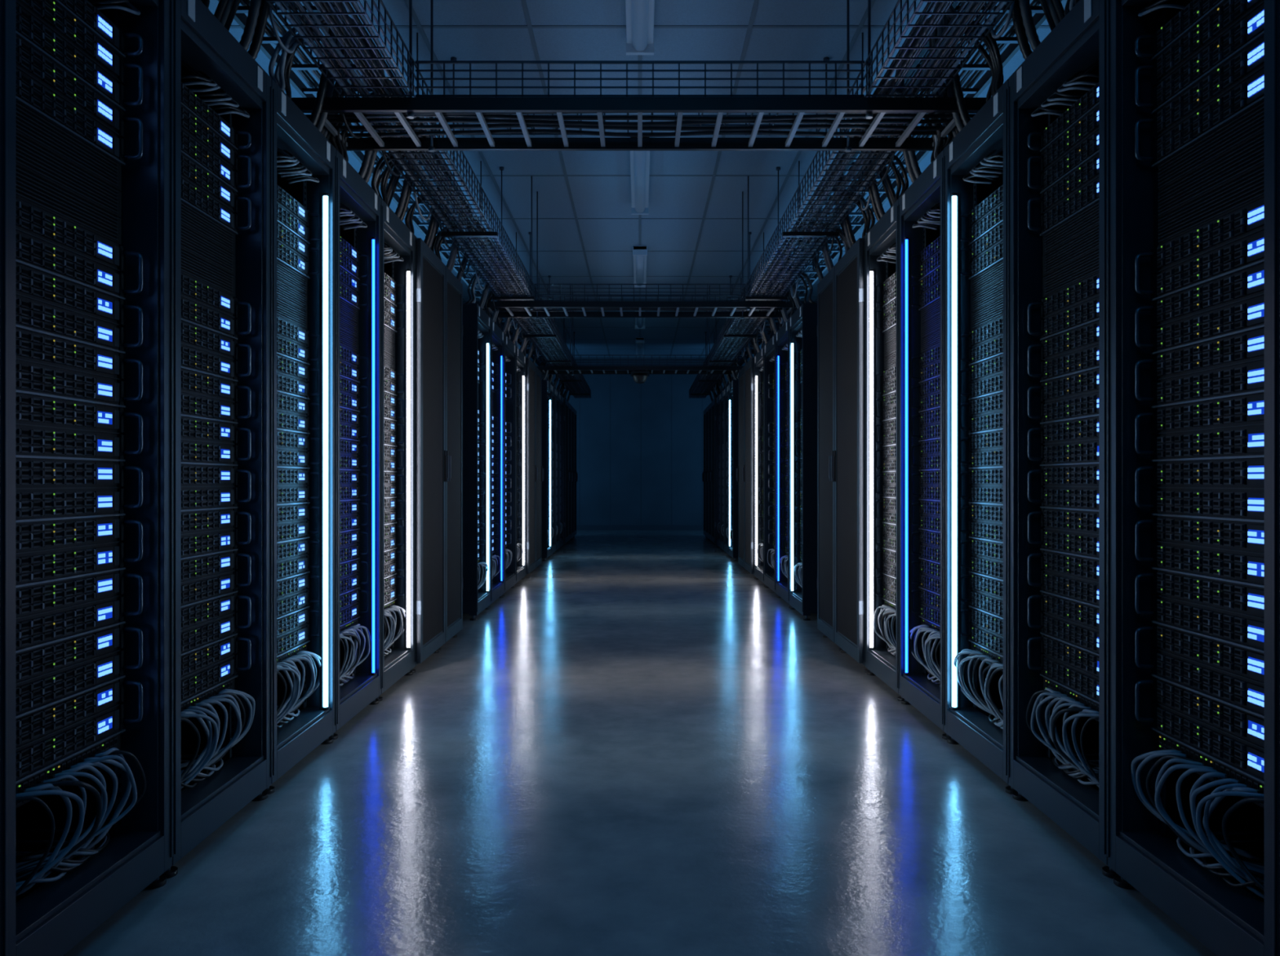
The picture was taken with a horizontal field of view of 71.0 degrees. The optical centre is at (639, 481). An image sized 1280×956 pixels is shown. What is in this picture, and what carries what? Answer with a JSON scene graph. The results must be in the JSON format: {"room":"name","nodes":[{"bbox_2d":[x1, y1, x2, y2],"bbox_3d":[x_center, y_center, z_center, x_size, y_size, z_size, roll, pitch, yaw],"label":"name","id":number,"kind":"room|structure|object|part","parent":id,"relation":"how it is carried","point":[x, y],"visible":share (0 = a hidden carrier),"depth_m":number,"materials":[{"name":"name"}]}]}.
{"room":"server room","nodes":[
{"label":"server room","id":0,"kind":"room"},
{"bbox_2d":[208,0,1066,358],"bbox_3d":[0.000,-2.547,7.600,5.500,0.105,21.200,0,0,0],"label":"ceiling","id":1,"kind":"structure","parent":0,"point":[691,231],"depth_m":6.52,"materials":[{"name":"tile"}]},
{"bbox_2d":[200,0,591,401],"bbox_3d":[-1.142,-1.883,8.000,0.604,1.234,15.605,0,0,0],"label":"cable tray","id":2,"kind":"object","parent":1,"relation":"hanging from","point":[331,15],"visible":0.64,"depth_m":4.16,"materials":[{"name":"grey metal"}]},
{"bbox_2d":[291,0,986,152],"bbox_3d":[0.000,-1.952,3.641,3.500,1.095,0.422,0,0,0],"label":"cable tray","id":3,"kind":"object","parent":1,"relation":"hanging from","point":[500,110],"visible":0.78,"depth_m":3.59,"materials":[{"name":"black metal"}]},
{"bbox_2d":[415,60,864,135],"bbox_3d":[0.000,-1.541,3.625,1.720,0.140,0.378,0,0,0],"label":"basket","id":4,"kind":"object","parent":3,"relation":"on","point":[500,120],"depth_m":3.44,"materials":[{"name":"grey metal"}]},
{"bbox_2d":[462,176,817,319],"bbox_3d":[0.000,-1.952,7.536,3.500,1.095,0.472,0,0,0],"label":"cable tray","id":5,"kind":"object","parent":1,"relation":"hanging from","point":[584,305],"visible":0.89,"depth_m":7.33,"materials":[{"name":"black metal"}]},
{"bbox_2d":[534,284,745,311],"bbox_3d":[0.000,-1.541,7.520,1.720,0.140,0.428,0,0,0],"label":"basket","id":6,"kind":"object","parent":5,"relation":"on","point":[537,301],"depth_m":7.31,"materials":[{"name":"grey metal"}]},
{"bbox_2d":[536,285,743,375],"bbox_3d":[0.000,-1.952,11.636,3.500,1.095,0.472,0,0,0],"label":"cable tray","id":7,"kind":"object","parent":1,"relation":"hanging from","point":[576,369],"visible":0.78,"depth_m":11.41,"materials":[{"name":"black metal"}]},
{"bbox_2d":[630,369,649,383],"bbox_3d":[0.000,-1.342,11.635,0.240,0.154,0.470,0,0,0],"label":"security camera","id":8,"kind":"object","parent":7,"relation":"attached to","point":[639,377],"visible":1,"depth_m":11.53,"materials":[{"name":"black plastic"}]},
{"bbox_2d":[572,355,707,365],"bbox_3d":[0.000,-1.541,11.620,1.720,0.140,0.428,0,0,0],"label":"basket","id":9,"kind":"object","parent":7,"relation":"on","point":[580,357],"depth_m":11.41,"materials":[{"name":"grey metal"}]},
{"bbox_2d":[625,0,654,54],"bbox_3d":[0.000,-2.447,4.250,0.156,0.095,1.600,0,0,0],"label":"ceiling light fixture","id":10,"kind":"object","parent":1,"relation":"attached to","point":[639,13],"depth_m":4.80,"materials":[{"name":"plastic"}]},
{"bbox_2d":[629,137,650,214],"bbox_3d":[0.000,-2.447,7.270,0.156,0.095,1.600,0,0,0],"label":"ceiling light fixture","id":11,"kind":"object","parent":1,"relation":"attached to","point":[639,160],"depth_m":7.26,"materials":[{"name":"plastic"}]},
{"bbox_2d":[632,245,647,287],"bbox_3d":[0.000,-2.447,10.290,0.156,0.095,1.600,0,0,0],"label":"ceiling light fixture","id":12,"kind":"object","parent":1,"relation":"attached to","point":[639,252],"depth_m":10.08,"materials":[{"name":"plastic"}]},
{"bbox_2d":[635,311,644,328],"bbox_3d":[0.000,-2.447,13.310,0.156,0.095,1.600,0,0,0],"label":"ceiling light fixture","id":13,"kind":"object","parent":1,"relation":"attached to","point":[639,322],"depth_m":13.74,"materials":[{"name":"plastic"}]},
{"bbox_2d":[635,337,644,355],"bbox_3d":[0.000,-2.447,16.330,0.156,0.095,1.600,0,0,0],"label":"ceiling light fixture","id":14,"kind":"object","parent":1,"relation":"attached to","point":[639,341],"depth_m":16.01,"materials":[{"name":"plastic"}]},
{"bbox_2d":[688,0,1079,401],"bbox_3d":[1.142,-1.883,8.000,0.604,1.234,15.605,0,0,0],"label":"cable tray","id":15,"kind":"object","parent":1,"relation":"hanging from","point":[944,16],"visible":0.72,"depth_m":4.24,"materials":[{"name":"grey metal"}]},
{"bbox_2d":[62,529,1217,955],"bbox_3d":[0.000,1.030,7.600,5.500,0.100,21.200,0,0,0],"label":"floor","id":16,"kind":"structure","parent":0,"point":[639,747],"depth_m":2.62,"materials":[{"name":"concrete"}]},
{"bbox_2d":[0,0,173,955],"bbox_3d":[-1.648,-0.140,1.913,1.004,2.240,0.593,0,0,0],"label":"rack","id":17,"kind":"object","parent":16,"relation":"on","point":[86,86],"visible":1,"depth_m":1.97,"materials":[{"name":"black metal"}]},
{"bbox_2d":[161,0,272,878],"bbox_3d":[-1.648,-0.140,2.507,1.004,2.240,0.593,0,0,0],"label":"rack","id":18,"kind":"object","parent":16,"relation":"on","point":[223,97],"visible":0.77,"depth_m":2.62,"materials":[{"name":"black metal"}]},
{"bbox_2d":[262,79,337,794],"bbox_3d":[-1.648,-0.140,3.103,1.004,2.240,0.593,0,0,0],"label":"rack","id":19,"kind":"object","parent":16,"relation":"on","point":[304,162],"visible":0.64,"depth_m":3.24,"materials":[{"name":"black metal"}]},
{"bbox_2d":[329,149,382,739],"bbox_3d":[-1.648,-0.140,3.697,1.004,2.240,0.593,0,0,0],"label":"rack","id":20,"kind":"object","parent":16,"relation":"on","point":[359,207],"visible":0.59,"depth_m":3.88,"materials":[{"name":"black metal"}]},
{"bbox_2d":[375,198,415,701],"bbox_3d":[-1.648,-0.140,4.293,1.004,2.240,0.593,0,0,0],"label":"rack","id":21,"kind":"object","parent":16,"relation":"on","point":[398,242],"visible":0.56,"depth_m":4.50,"materials":[{"name":"black metal"}]},
{"bbox_2d":[409,235,448,672],"bbox_3d":[-1.624,-0.140,4.888,1.052,2.240,0.593,0,0,0],"label":"tall cabinet","id":22,"kind":"object","parent":16,"relation":"on","point":[432,460],"visible":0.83,"depth_m":4.81,"materials":[{"name":"black metal"}]},
{"bbox_2d":[437,266,462,650],"bbox_3d":[-1.624,-0.140,5.435,1.052,2.240,0.498,0,0,0],"label":"tall cabinet","id":23,"kind":"object","parent":16,"relation":"on","point":[454,287],"visible":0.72,"depth_m":5.44,"materials":[{"name":"black metal"}]},
{"bbox_3d":[-1.124,-0.159,5.436,0.046,2.178,0.492,0,0,-1],"label":"cabinet door","id":24,"kind":"part","parent":23,"relation":"part of","materials":[{"name":"black paint"}]},
{"bbox_2d":[462,302,491,620],"bbox_3d":[-1.648,-0.140,6.630,1.004,2.240,0.598,0,0,0],"label":"rack","id":25,"kind":"object","parent":16,"relation":"on","point":[477,324],"visible":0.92,"depth_m":6.33,"materials":[{"name":"black metal"}]},
{"bbox_2d":[488,318,505,608],"bbox_3d":[-1.648,-0.140,7.280,1.004,2.240,0.698,0,0,0],"label":"rack","id":26,"kind":"object","parent":16,"relation":"on","point":[498,339],"visible":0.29,"depth_m":7.54,"materials":[{"name":"black metal"}]},
{"bbox_2d":[502,333,516,596],"bbox_3d":[-1.648,-0.140,7.985,1.004,2.240,0.708,0,0,0],"label":"rack","id":27,"kind":"object","parent":16,"relation":"on","point":[510,348],"visible":0.16,"depth_m":8.28,"materials":[{"name":"black metal"}]},
{"bbox_2d":[513,346,526,586],"bbox_3d":[-1.648,-0.140,8.695,1.004,2.240,0.708,0,0,0],"label":"rack","id":28,"kind":"object","parent":16,"relation":"on","point":[521,357],"visible":0.19,"depth_m":8.99,"materials":[{"name":"black metal"}]},
{"bbox_2d":[523,356,537,578],"bbox_3d":[-1.624,-0.140,9.350,1.052,2.240,0.598,0,0,0],"label":"tall cabinet","id":29,"kind":"object","parent":16,"relation":"on","point":[531,469],"visible":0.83,"depth_m":9.28,"materials":[{"name":"black metal"}]},
{"bbox_2d":[532,365,543,572],"bbox_3d":[-1.624,-0.140,9.950,1.052,2.240,0.598,0,0,0],"label":"tall cabinet","id":30,"kind":"object","parent":16,"relation":"on","point":[538,373],"visible":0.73,"depth_m":10.02,"materials":[{"name":"black metal"}]},
{"bbox_2d":[542,379,551,560],"bbox_3d":[-1.648,-0.140,11.390,1.004,2.240,0.598,0,0,0],"label":"rack","id":31,"kind":"object","parent":16,"relation":"on","point":[546,385],"visible":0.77,"depth_m":11.11,"materials":[{"name":"black metal"}]},
{"bbox_2d":[551,385,555,556],"bbox_3d":[-1.648,-0.140,11.990,1.004,2.240,0.598,0,0,0],"label":"rack","id":32,"kind":"object","parent":16,"relation":"on","point":[553,390],"visible":0.09,"depth_m":12.24,"materials":[{"name":"black metal"}]},
{"bbox_2d":[554,390,559,553],"bbox_3d":[-1.648,-0.140,12.590,1.004,2.240,0.598,0,0,0],"label":"rack","id":33,"kind":"object","parent":16,"relation":"on","point":[557,394],"visible":0.06,"depth_m":12.84,"materials":[{"name":"black metal"}]},
{"bbox_2d":[558,394,564,550],"bbox_3d":[-1.648,-0.140,13.190,1.004,2.240,0.598,0,0,0],"label":"rack","id":34,"kind":"object","parent":16,"relation":"on","point":[562,401],"visible":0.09,"depth_m":13.44,"materials":[{"name":"black metal"}]},
{"bbox_2d":[561,398,569,546],"bbox_3d":[-1.624,-0.140,13.790,1.052,2.240,0.598,0,0,0],"label":"tall cabinet","id":35,"kind":"object","parent":16,"relation":"on","point":[566,473],"visible":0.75,"depth_m":13.68,"materials":[{"name":"black metal"}]},
{"bbox_3d":[-1.124,-0.159,13.789,0.046,2.178,0.590,0,0,1],"label":"cabinet door","id":36,"kind":"part","parent":35,"relation":"part of","materials":[{"name":"black paint"}]},
{"bbox_2d":[565,402,573,543],"bbox_3d":[-1.624,-0.140,14.390,1.052,2.240,0.598,0,0,0],"label":"tall cabinet","id":37,"kind":"object","parent":16,"relation":"on","point":[569,404],"visible":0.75,"depth_m":14.48,"materials":[{"name":"black metal"}]},
{"bbox_3d":[-1.124,-0.159,14.389,0.046,2.178,0.590,0,0,1],"label":"cabinet door","id":38,"kind":"part","parent":37,"relation":"part of","materials":[{"name":"black paint"}]},
{"bbox_2d":[568,405,575,541],"bbox_3d":[-1.624,-0.140,14.990,1.052,2.240,0.598,0,0,0],"label":"tall cabinet","id":39,"kind":"object","parent":16,"relation":"on","point":[572,407],"visible":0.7,"depth_m":15.01,"materials":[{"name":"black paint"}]},
{"bbox_3d":[-1.124,-0.159,14.989,0.046,2.178,0.590,0,0,1],"label":"cabinet door","id":40,"kind":"part","parent":39,"relation":"part of","materials":[{"name":"black paint"}]},
{"bbox_2d":[571,408,577,538],"bbox_3d":[-1.624,-0.140,15.590,1.052,2.240,0.598,0,0,0],"label":"tall cabinet","id":41,"kind":"object","parent":16,"relation":"on","point":[575,411],"visible":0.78,"depth_m":15.57,"materials":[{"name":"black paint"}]},
{"bbox_3d":[-1.124,-0.159,15.589,0.046,2.178,0.590,0,0,1],"label":"cabinet door","id":42,"kind":"part","parent":41,"relation":"part of","materials":[{"name":"black paint"}]},
{"bbox_2d":[702,408,708,538],"bbox_3d":[1.624,-0.140,15.590,1.052,2.240,0.598,0,0,0],"label":"tall cabinet","id":43,"kind":"object","parent":16,"relation":"on","point":[704,411],"visible":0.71,"depth_m":15.57,"materials":[{"name":"black metal"}]},
{"bbox_3d":[1.124,-0.159,15.589,0.046,2.178,0.590,0,0,-1],"label":"cabinet door","id":44,"kind":"part","parent":43,"relation":"part of","materials":[{"name":"black paint"}]},
{"bbox_2d":[704,405,711,541],"bbox_3d":[1.624,-0.140,14.990,1.052,2.240,0.598,0,0,0],"label":"tall cabinet","id":45,"kind":"object","parent":16,"relation":"on","point":[707,407],"visible":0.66,"depth_m":15.00,"materials":[{"name":"black metal"}]},
{"bbox_3d":[1.124,-0.159,14.989,0.046,2.178,0.590,0,0,-1],"label":"cabinet door","id":46,"kind":"part","parent":45,"relation":"part of","materials":[{"name":"black paint"}]},
{"bbox_2d":[706,402,714,543],"bbox_3d":[1.624,-0.140,14.390,1.052,2.240,0.598,0,0,0],"label":"tall cabinet","id":47,"kind":"object","parent":16,"relation":"on","point":[710,404],"visible":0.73,"depth_m":14.48,"materials":[{"name":"black metal"}]},
{"bbox_3d":[1.124,-0.159,14.389,0.046,2.178,0.590,0,0,-1],"label":"cabinet door","id":48,"kind":"part","parent":47,"relation":"part of","materials":[{"name":"black paint"}]},
{"bbox_2d":[710,398,718,546],"bbox_3d":[1.624,-0.140,13.790,1.052,2.240,0.598,0,0,0],"label":"tall cabinet","id":49,"kind":"object","parent":16,"relation":"on","point":[713,473],"visible":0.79,"depth_m":13.68,"materials":[{"name":"black metal"}]},
{"bbox_3d":[1.124,-0.159,13.789,0.046,2.178,0.590,0,0,-1],"label":"cabinet door","id":50,"kind":"part","parent":49,"relation":"part of","materials":[{"name":"black paint"}]},
{"bbox_2d":[715,394,721,550],"bbox_3d":[1.648,-0.140,13.190,1.004,2.240,0.598,0,0,0],"label":"rack","id":51,"kind":"object","parent":16,"relation":"on","point":[717,401],"visible":0.04,"depth_m":13.44,"materials":[{"name":"black metal"}]},
{"bbox_2d":[720,390,725,553],"bbox_3d":[1.648,-0.140,12.590,1.004,2.240,0.598,0,0,0],"label":"rack","id":52,"kind":"object","parent":16,"relation":"on","point":[722,394],"visible":0.13,"depth_m":12.84,"materials":[{"name":"black metal"}]},
{"bbox_2d":[724,385,728,556],"bbox_3d":[1.648,-0.140,11.990,1.004,2.240,0.598,0,0,0],"label":"rack","id":53,"kind":"object","parent":16,"relation":"on","point":[726,390],"visible":0.05,"depth_m":12.24,"materials":[{"name":"black metal"}]},
{"bbox_2d":[728,379,737,560],"bbox_3d":[1.648,-0.140,11.390,1.004,2.240,0.598,0,0,0],"label":"rack","id":54,"kind":"object","parent":16,"relation":"on","point":[733,385],"visible":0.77,"depth_m":11.11,"materials":[{"name":"black metal"}]},
{"bbox_2d":[736,365,747,572],"bbox_3d":[1.624,-0.140,9.950,1.052,2.240,0.598,0,0,0],"label":"tall cabinet","id":55,"kind":"object","parent":16,"relation":"on","point":[741,373],"visible":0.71,"depth_m":10.03,"materials":[{"name":"black metal"}]},
{"bbox_2d":[742,356,756,578],"bbox_3d":[1.624,-0.140,9.350,1.052,2.240,0.598,0,0,0],"label":"tall cabinet","id":56,"kind":"object","parent":16,"relation":"on","point":[748,469],"visible":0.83,"depth_m":9.27,"materials":[{"name":"black metal"}]},
{"bbox_2d":[753,346,766,586],"bbox_3d":[1.648,-0.140,8.695,1.004,2.240,0.708,0,0,0],"label":"rack","id":57,"kind":"object","parent":16,"relation":"on","point":[758,357],"visible":0.11,"depth_m":8.99,"materials":[{"name":"black metal"}]},
{"bbox_2d":[763,333,777,596],"bbox_3d":[1.648,-0.140,7.985,1.004,2.240,0.708,0,0,0],"label":"rack","id":58,"kind":"object","parent":16,"relation":"on","point":[769,348],"visible":0.22,"depth_m":8.28,"materials":[{"name":"black metal"}]},
{"bbox_2d":[774,318,791,608],"bbox_3d":[1.648,-0.140,7.280,1.004,2.240,0.698,0,0,0],"label":"rack","id":59,"kind":"object","parent":16,"relation":"on","point":[781,339],"visible":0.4,"depth_m":7.53,"materials":[{"name":"black metal"}]},
{"bbox_2d":[788,302,817,620],"bbox_3d":[1.648,-0.140,6.630,1.004,2.240,0.598,0,0,0],"label":"rack","id":60,"kind":"object","parent":16,"relation":"on","point":[802,324],"visible":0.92,"depth_m":6.33,"materials":[{"name":"black metal"}]},
{"bbox_2d":[817,266,842,650],"bbox_3d":[1.624,-0.140,5.435,1.052,2.240,0.498,0,0,0],"label":"tall cabinet","id":61,"kind":"object","parent":16,"relation":"on","point":[825,287],"visible":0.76,"depth_m":5.45,"materials":[{"name":"black metal"}]},
{"bbox_3d":[1.124,-0.159,5.436,0.046,2.178,0.492,0,0,1],"label":"cabinet door","id":62,"kind":"part","parent":61,"relation":"part of","materials":[{"name":"black paint"}]},
{"bbox_2d":[831,235,870,672],"bbox_3d":[1.624,-0.140,4.888,1.052,2.240,0.593,0,0,0],"label":"tall cabinet","id":63,"kind":"object","parent":16,"relation":"on","point":[847,460],"visible":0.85,"depth_m":4.79,"materials":[{"name":"black metal"}]},
{"bbox_2d":[864,198,904,701],"bbox_3d":[1.648,-0.140,4.293,1.004,2.240,0.593,0,0,0],"label":"rack","id":64,"kind":"object","parent":16,"relation":"on","point":[881,242],"visible":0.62,"depth_m":4.50,"materials":[{"name":"black metal"}]},
{"bbox_2d":[897,149,950,739],"bbox_3d":[1.648,-0.140,3.697,1.004,2.240,0.593,0,0,0],"label":"rack","id":65,"kind":"object","parent":16,"relation":"on","point":[920,207],"visible":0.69,"depth_m":3.90,"materials":[{"name":"black metal"}]},
{"bbox_2d":[942,79,1017,794],"bbox_3d":[1.648,-0.140,3.103,1.004,2.240,0.593,0,0,0],"label":"rack","id":66,"kind":"object","parent":16,"relation":"on","point":[975,162],"visible":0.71,"depth_m":3.26,"materials":[{"name":"black metal"}]},
{"bbox_2d":[1007,0,1118,878],"bbox_3d":[1.648,-0.140,2.507,1.004,2.240,0.593,0,0,0],"label":"rack","id":67,"kind":"object","parent":16,"relation":"on","point":[1057,96],"visible":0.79,"depth_m":2.60,"materials":[{"name":"black metal"}]},
{"bbox_2d":[1106,0,1279,955],"bbox_3d":[1.648,-0.140,1.913,1.004,2.240,0.593,0,0,0],"label":"rack","id":68,"kind":"object","parent":16,"relation":"on","point":[1193,86],"visible":1,"depth_m":1.99,"materials":[{"name":"black metal"}]},
{"bbox_2d":[529,358,750,524],"bbox_3d":[0.000,-0.760,18.273,5.500,3.680,0.154,0,0,0],"label":"wall","id":69,"kind":"structure","parent":0,"point":[640,446],"depth_m":18.20,"materials":[{"name":"paint"}]},
{"bbox_2d":[576,524,703,529],"bbox_3d":[0.000,0.930,18.190,5.500,0.100,0.020,0,0,0],"label":"baseboard","id":70,"kind":"structure","parent":69,"relation":"attached to","point":[578,526],"depth_m":18.18,"materials":[{"name":"grey"}]}
]}

